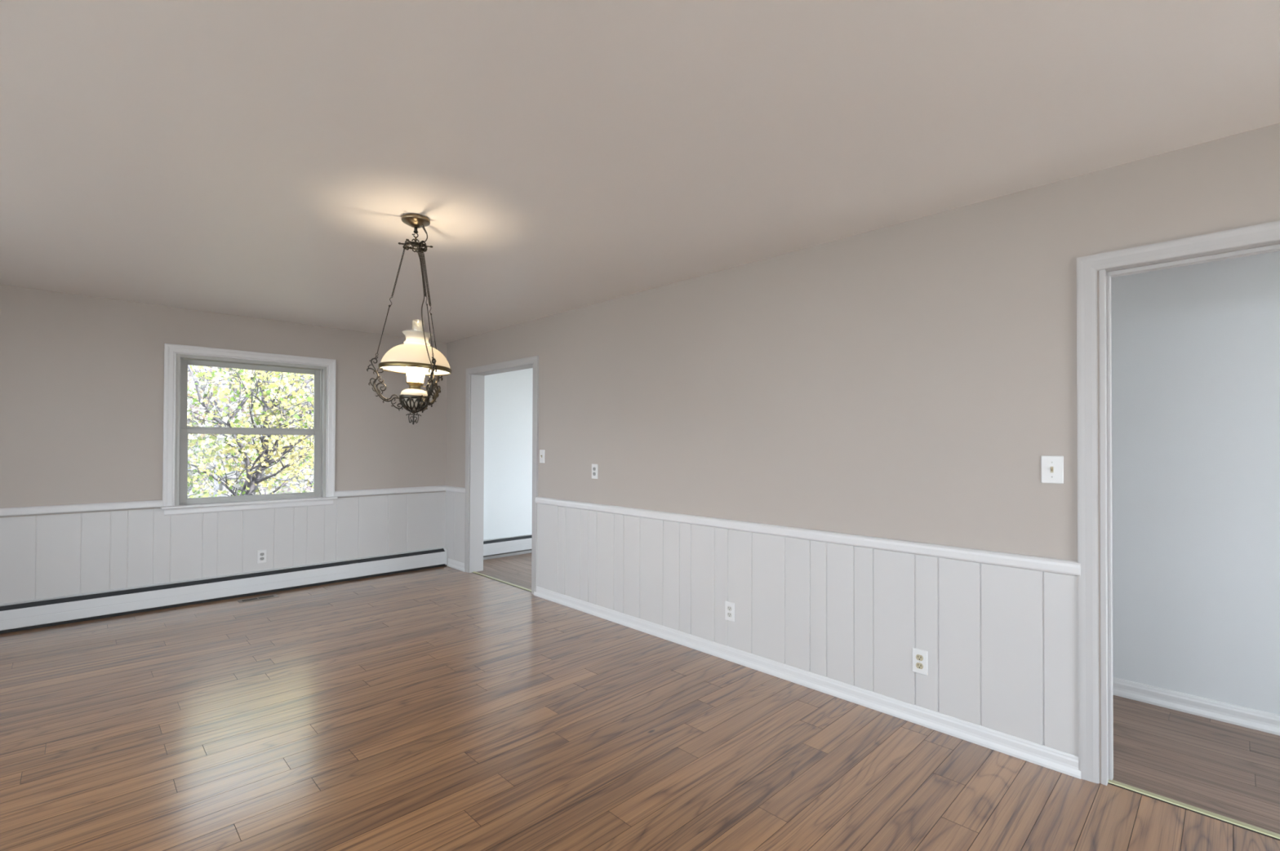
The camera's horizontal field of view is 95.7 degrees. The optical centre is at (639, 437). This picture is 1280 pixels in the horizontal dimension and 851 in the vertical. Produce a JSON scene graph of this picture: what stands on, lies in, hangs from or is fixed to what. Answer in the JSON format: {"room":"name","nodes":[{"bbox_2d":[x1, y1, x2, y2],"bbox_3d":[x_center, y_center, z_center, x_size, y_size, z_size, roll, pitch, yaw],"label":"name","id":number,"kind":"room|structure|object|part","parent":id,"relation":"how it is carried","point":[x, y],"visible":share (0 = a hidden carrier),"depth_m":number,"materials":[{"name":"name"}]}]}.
{"room":"empty dining room","nodes":[
{"label":"empty dining room","id":0,"kind":"room"},
{"bbox_2d":[0,284,533,540],"bbox_3d":[-2.771,0.172,5.846,9.000,2.440,0.150,1,-1,-44],"label":"wall","id":1,"kind":"structure","parent":0,"point":[82,377],"depth_m":4.61,"materials":[{"name":"beige paint"}]},
{"bbox_2d":[0,500,163,516],"bbox_3d":[-4.892,0.522,3.655,2.910,0.060,0.021,1,-1,-44],"label":"trim","id":2,"kind":"structure","parent":1,"relation":"attached to","point":[22,511],"depth_m":4.32,"materials":[{"name":"white wood"}]},
{"bbox_2d":[0,492,445,604],"bbox_3d":[-4.035,0.973,4.497,5.322,0.800,0.008,1,-1,-44],"label":"panelling","id":3,"kind":"object","parent":1,"relation":"attached to","point":[47,556],"visible":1,"depth_m":4.81,"materials":[{"name":"white paint"}]},
{"bbox_2d":[257,549,266,564],"bbox_3d":[-3.360,1.060,5.145,0.071,0.116,0.009,1,-1,-44],"label":"wall outlet","id":4,"kind":"object","parent":3,"relation":"attached to","point":[261,554],"visible":1,"depth_m":5.14,"materials":[{"name":"white plastic"}]},
{"bbox_2d":[0,546,447,634],"bbox_3d":[-4.008,1.272,4.471,5.290,0.201,0.064,1,-1,-44],"label":"baseboard heater","id":5,"kind":"object","parent":1,"relation":"attached to","point":[58,611],"visible":1,"depth_m":4.79,"materials":[{"name":"metal"}]},
{"bbox_3d":[-4.034,1.268,4.481,5.268,0.186,0.012,1,-1,-44],"label":"plate","id":6,"kind":"part","parent":5,"relation":"part of","materials":[{"name":"metal"}]},
{"bbox_3d":[-2.785,1.296,5.633,0.075,0.134,0.018,1,-1,-44],"label":"splice plate","id":7,"kind":"part","parent":5,"relation":"part of","materials":[{"name":"metal"}]},
{"bbox_2d":[160,343,337,515],"bbox_3d":[-3.436,-0.057,5.174,1.311,1.394,0.205,1,-1,-44],"label":"window","id":8,"kind":"structure","parent":1,"relation":"in","point":[177,357],"depth_m":5.05,"materials":[{"name":"paint"}]},
{"bbox_3d":[-3.822,-0.100,4.703,0.076,1.319,0.021,1,-1,-44],"label":"casing","id":9,"kind":"part","parent":8,"relation":"part of","materials":[{"name":"white wood"}]},
{"bbox_3d":[-3.404,0.577,5.132,1.311,0.021,0.105,1,-1,-44],"label":"sill","id":10,"kind":"part","parent":8,"relation":"part of","materials":[{"name":"white wood"}]},
{"bbox_3d":[-3.470,-0.345,5.214,1.062,0.605,0.027,1,-1,-44],"label":"sash","id":11,"kind":"part","parent":8,"relation":"part of","materials":[{"name":"paint"}]},
{"bbox_3d":[-3.449,0.244,5.184,1.062,0.617,0.030,1,-1,-44],"label":"sash","id":12,"kind":"part","parent":8,"relation":"part of","materials":[{"name":"paint"}]},
{"bbox_3d":[-3.389,-0.716,5.130,1.280,0.076,0.021,1,-1,-44],"label":"head casing","id":13,"kind":"part","parent":8,"relation":"part of","materials":[{"name":"white wood"}]},
{"bbox_3d":[-2.960,-0.088,5.544,0.076,1.319,0.021,1,-1,-44],"label":"casing","id":14,"kind":"part","parent":8,"relation":"part of","materials":[{"name":"white wood"}]},
{"bbox_2d":[334,485,445,497],"bbox_3d":[-2.531,0.555,5.958,1.134,0.060,0.021,1,-1,-44],"label":"trim","id":15,"kind":"structure","parent":1,"relation":"attached to","point":[439,488],"depth_m":5.91,"materials":[{"name":"white wood"}]},
{"bbox_2d":[483,533,532,559],"bbox_3d":[-1.501,1.295,6.916,1.366,0.223,0.064,1,-1,-44],"label":"baseboard heater","id":16,"kind":"object","parent":1,"relation":"attached to","point":[513,545],"visible":0.41,"depth_m":6.83,"materials":[{"name":"metal"}]},
{"bbox_2d":[0,0,1279,342],"bbox_3d":[0.224,-1.129,2.794,9.240,0.120,8.715,1,-1,-44],"label":"ceiling","id":17,"kind":"structure","parent":0,"point":[263,159],"depth_m":2.02,"materials":[{"name":"paint"}]},
{"bbox_2d":[366,213,452,424],"bbox_3d":[-1.114,-0.568,2.813,0.383,1.009,0.370,0,-1,-21],"label":"hanging lamp","id":18,"kind":"object","parent":17,"relation":"hanging from","point":[415,358],"visible":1,"depth_m":2.78,"materials":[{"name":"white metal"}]},
{"bbox_3d":[-1.226,-0.258,2.784,0.162,0.260,0.011,0,-1,-19],"label":"scroll arm","id":19,"kind":"part","parent":18,"relation":"part of","materials":[{"name":"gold metal"}]},
{"bbox_3d":[-1.204,-0.655,2.796,0.129,0.536,0.008,0,-1,-19],"label":"suspension chain","id":20,"kind":"part","parent":18,"relation":"part of","materials":[{"name":"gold metal"}]},
{"bbox_3d":[-1.102,-0.160,2.827,0.142,0.088,0.140,0,-1,-21],"label":"lamp shade","id":21,"kind":"part","parent":18,"relation":"part of","materials":[{"name":"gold metal"}]},
{"bbox_3d":[-1.096,-0.416,2.832,0.323,0.192,0.323,0,-1,-21],"label":"lamp shade","id":22,"kind":"part","parent":18,"relation":"part of","materials":[{"name":"white glass"}]},
{"bbox_3d":[-1.098,-0.937,2.834,0.160,0.042,0.145,0,-1,-21],"label":"crown","id":23,"kind":"part","parent":18,"relation":"part of","materials":[{"name":"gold metal"}]},
{"bbox_3d":[-1.022,-0.676,2.775,0.048,0.728,0.164,1,-1,-39],"label":"power cord","id":24,"kind":"part","parent":18,"relation":"part of","materials":[{"name":"black metal"}]},
{"bbox_3d":[-1.017,-0.650,2.751,0.141,0.545,0.016,0,-1,42],"label":"suspension chain","id":25,"kind":"part","parent":18,"relation":"part of","materials":[{"name":"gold metal"}]},
{"bbox_3d":[-1.005,-0.251,2.734,0.171,0.255,0.015,0,-1,42],"label":"scroll arm","id":26,"kind":"part","parent":18,"relation":"part of","materials":[{"name":"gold metal"}]},
{"bbox_3d":[-1.064,-0.647,2.944,0.013,0.546,0.139,0,-1,18],"label":"suspension chain","id":27,"kind":"part","parent":18,"relation":"part of","materials":[{"name":"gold metal"}]},
{"bbox_3d":[-1.064,-0.248,2.958,0.014,0.254,0.172,0,-1,18],"label":"scroll arm","id":28,"kind":"part","parent":18,"relation":"part of","materials":[{"name":"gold metal"}]},
{"bbox_2d":[0,552,1279,850],"bbox_3d":[0.225,1.372,2.757,9.000,0.001,8.445,1,-1,-44],"label":"floor","id":29,"kind":"structure","parent":0,"point":[441,708],"depth_m":2.52,"materials":[{"name":"brown wood"}]},
{"bbox_2d":[236,594,279,603],"bbox_3d":[-3.264,1.379,4.949,0.285,0.004,0.113,1,-1,-44],"label":"floor vent","id":30,"kind":"object","parent":29,"relation":"in","point":[273,596],"visible":1,"depth_m":4.94,"materials":[{"name":"brown metal"}]},
{"bbox_2d":[445,123,1279,783],"bbox_3d":[0.869,0.160,3.393,0.142,2.440,8.445,1,-1,-44],"label":"wall","id":31,"kind":"structure","parent":0,"point":[913,380],"depth_m":2.94,"materials":[{"name":"beige paint"}]},
{"bbox_2d":[444,491,465,565],"bbox_3d":[-1.967,0.983,6.182,0.008,0.830,0.468,1,-1,-44],"label":"panelling","id":32,"kind":"object","parent":31,"relation":"attached to","point":[455,502],"visible":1,"depth_m":6.18,"materials":[{"name":"white paint"}]},
{"bbox_2d":[444,485,465,493],"bbox_3d":[-1.969,0.559,6.181,0.021,0.060,0.462,1,-1,-44],"label":"trim","id":33,"kind":"structure","parent":31,"relation":"attached to","point":[447,488],"depth_m":6.17,"materials":[{"name":"white wood"}]},
{"bbox_2d":[447,558,464,572],"bbox_3d":[-1.950,1.356,6.149,0.022,0.084,0.390,1,-1,-44],"label":"baseboard","id":34,"kind":"structure","parent":31,"relation":"attached to","point":[456,565],"depth_m":6.14,"materials":[{"name":"white paint"}]},
{"bbox_2d":[464,355,538,595],"bbox_3d":[-1.300,0.340,5.619,0.181,2.114,1.306,1,-1,-44],"label":"door frame","id":35,"kind":"structure","parent":31,"relation":"in","point":[475,376],"depth_m":5.99,"materials":[{"name":"white paint"}]},
{"bbox_3d":[-1.732,0.342,6.062,0.181,2.112,0.066,1,-1,-44],"label":"casing","id":36,"kind":"part","parent":35,"relation":"part of","materials":[{"name":"white paint"}]},
{"bbox_3d":[-1.296,-0.684,5.629,0.181,0.066,1.306,1,-1,-44],"label":"head casing","id":37,"kind":"part","parent":35,"relation":"part of","materials":[{"name":"white paint"}]},
{"bbox_3d":[-0.867,0.336,5.175,0.181,2.112,0.066,1,-1,-44],"label":"casing","id":38,"kind":"part","parent":35,"relation":"part of","materials":[{"name":"white paint"}]},
{"bbox_2d":[539,449,544,463],"bbox_3d":[-0.859,0.168,5.051,0.020,0.116,0.071,1,-1,-44],"label":"light switch","id":39,"kind":"object","parent":31,"relation":"attached to","point":[541,451],"visible":1,"depth_m":5.05,"materials":[{"name":"white plastic"}]},
{"bbox_2d":[591,464,597,479],"bbox_3d":[-0.356,0.269,4.542,0.009,0.116,0.071,1,-1,-44],"label":"wall outlet","id":40,"kind":"object","parent":31,"relation":"attached to","point":[594,467],"visible":1,"depth_m":4.54,"materials":[{"name":"white plastic"}]},
{"bbox_2d":[533,586,1080,779],"bbox_3d":[0.424,1.340,3.715,0.022,0.084,3.871,1,-1,-44],"label":"baseboard","id":41,"kind":"structure","parent":31,"relation":"attached to","point":[1048,757],"depth_m":3.00,"materials":[{"name":"white paint"}]},
{"bbox_2d":[537,503,1078,756],"bbox_3d":[0.435,0.967,3.720,0.008,0.830,3.867,1,-1,-44],"label":"panelling","id":42,"kind":"object","parent":31,"relation":"attached to","point":[1001,643],"visible":1,"depth_m":3.01,"materials":[{"name":"white paint"}]},
{"bbox_2d":[724,600,734,622],"bbox_3d":[0.556,1.079,3.583,0.009,0.116,0.071,1,-1,-44],"label":"wall outlet","id":43,"kind":"object","parent":42,"relation":"attached to","point":[729,606],"visible":1,"depth_m":3.58,"materials":[{"name":"white plastic"}]},
{"bbox_2d":[911,648,928,675],"bbox_3d":[1.342,1.077,2.777,0.009,0.116,0.071,1,-1,-44],"label":"wall outlet","id":44,"kind":"object","parent":42,"relation":"attached to","point":[919,657],"visible":1,"depth_m":2.77,"materials":[{"name":"white plastic"}]},
{"bbox_2d":[915,662,923,669],"bbox_3d":[1.340,1.096,2.775,0.004,0.028,0.034,1,-1,-44],"label":"socket","id":45,"kind":"object","parent":44,"relation":"attached to","point":[918,665],"depth_m":2.77,"materials":[{"name":"beige plastic"}]},
{"bbox_2d":[915,654,923,661],"bbox_3d":[1.341,1.057,2.776,0.004,0.028,0.034,1,-1,-44],"label":"socket","id":46,"kind":"object","parent":44,"relation":"attached to","point":[918,657],"depth_m":2.77,"materials":[{"name":"beige plastic"}]},
{"bbox_2d":[535,496,1080,576],"bbox_3d":[0.433,0.543,3.717,0.024,0.060,3.858,1,-1,-44],"label":"trim","id":47,"kind":"structure","parent":31,"relation":"attached to","point":[1068,567],"depth_m":3.00,"materials":[{"name":"white wood"}]},
{"bbox_2d":[1040,455,1063,484],"bbox_3d":[1.716,0.135,2.412,0.020,0.116,0.078,1,-1,-44],"label":"light switch","id":48,"kind":"object","parent":31,"relation":"attached to","point":[1051,467],"visible":1,"depth_m":2.41,"materials":[{"name":"white plastic"}]},
{"bbox_2d":[1076,221,1279,840],"bbox_3d":[2.237,0.320,1.993,0.181,2.106,1.156,1,-1,-44],"label":"door frame","id":49,"kind":"structure","parent":31,"relation":"in","point":[1263,238],"depth_m":2.31,"materials":[{"name":"white paint"}]},
{"bbox_3d":[1.857,0.322,2.383,0.181,2.104,0.066,1,-1,-44],"label":"casing","id":50,"kind":"part","parent":49,"relation":"part of","materials":[{"name":"white paint"}]},
{"bbox_3d":[2.241,-0.700,2.004,0.181,0.066,1.156,1,-1,-44],"label":"head casing","id":51,"kind":"part","parent":49,"relation":"part of","materials":[{"name":"white paint"}]},
{"bbox_2d":[1111,251,1279,715],"bbox_3d":[3.122,0.161,2.626,0.100,2.440,2.800,1,-1,-44],"label":"wall","id":52,"kind":"structure","parent":0,"point":[1195,348],"depth_m":2.89,"materials":[{"name":"paint"}]},
{"bbox_2d":[1112,677,1279,735],"bbox_3d":[3.040,1.335,2.607,0.020,0.090,2.700,1,-1,-44],"label":"baseboard","id":53,"kind":"structure","parent":52,"relation":"attached to","point":[1258,720],"depth_m":2.87,"materials":[{"name":"white paint"}]},
{"label":"outside","id":54,"kind":"structure","parent":0,"visible":0},
{"bbox_2d":[187,464,313,498],"bbox_3d":[-1.664,1.777,8.842,80.000,0.199,85.000,1,-1,-44],"label":"ground","id":55,"kind":"structure","parent":54,"point":[268,491],"depth_m":18.97,"materials":[{"name":"green plant"}]},
{"bbox_2d":[186,364,269,494],"bbox_3d":[-14.059,-1.326,18.966,5.699,8.896,4.551,1,-1,-37],"label":"tree","id":56,"kind":"object","parent":55,"relation":"on","point":[193,382],"visible":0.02,"depth_m":18.34,"materials":[{"name":"green plant"}]},
{"bbox_2d":[186,365,272,497],"bbox_3d":[-11.606,-0.235,13.786,5.088,5.619,5.454,0,-1,23],"label":"tree","id":57,"kind":"object","parent":55,"relation":"on","point":[191,484],"visible":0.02,"depth_m":14.22,"materials":[{"name":"green plant"}]},
{"bbox_2d":[188,367,307,483],"bbox_3d":[-16.967,-1.242,29.339,26.896,12.868,14.833,1,-1,-44],"label":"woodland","id":58,"kind":"object","parent":55,"relation":"on","point":[217,367],"visible":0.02,"depth_m":25.41,"materials":[{"name":"green plant"}]},
{"bbox_2d":[186,366,314,496],"bbox_3d":[-11.055,0.315,16.290,7.333,6.191,5.161,1,-1,-44],"label":"tree","id":59,"kind":"object","parent":55,"relation":"on","point":[236,399],"visible":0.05,"depth_m":15.45,"materials":[{"name":"green plant"}]},
{"bbox_2d":[186,364,314,497],"bbox_3d":[-5.394,-0.065,8.305,4.164,4.541,3.114,1,-1,-39],"label":"maple tree","id":60,"kind":"object","parent":55,"relation":"on","point":[268,416],"visible":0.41,"depth_m":7.76,"materials":[{"name":"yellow plant"}]},
{"bbox_2d":[186,365,314,497],"bbox_3d":[-7.972,-1.913,11.062,5.422,8.481,4.853,0,-1,1],"label":"tree","id":61,"kind":"object","parent":55,"relation":"on","point":[220,487],"visible":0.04,"depth_m":11.09,"materials":[{"name":"green plant"}]},
{"bbox_2d":[190,377,314,494],"bbox_3d":[-9.835,0.237,17.099,5.627,5.700,6.096,0,-1,11],"label":"tree","id":62,"kind":"object","parent":55,"relation":"on","point":[304,460],"visible":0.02,"depth_m":16.09,"materials":[{"name":"green plant"}]},
{"bbox_2d":[195,371,314,494],"bbox_3d":[-7.405,-0.748,13.562,5.809,5.610,4.990,1,-1,-44],"label":"leaning tree","id":63,"kind":"object","parent":55,"relation":"on","point":[279,376],"visible":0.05,"depth_m":12.82,"materials":[{"name":"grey plant"}]},
{"bbox_2d":[242,373,314,487],"bbox_3d":[-12.374,-1.613,21.313,5.350,7.773,4.969,0,-1,38],"label":"tree","id":64,"kind":"object","parent":55,"relation":"on","point":[280,374],"visible":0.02,"depth_m":20.86,"materials":[{"name":"green plant"}]}
]}

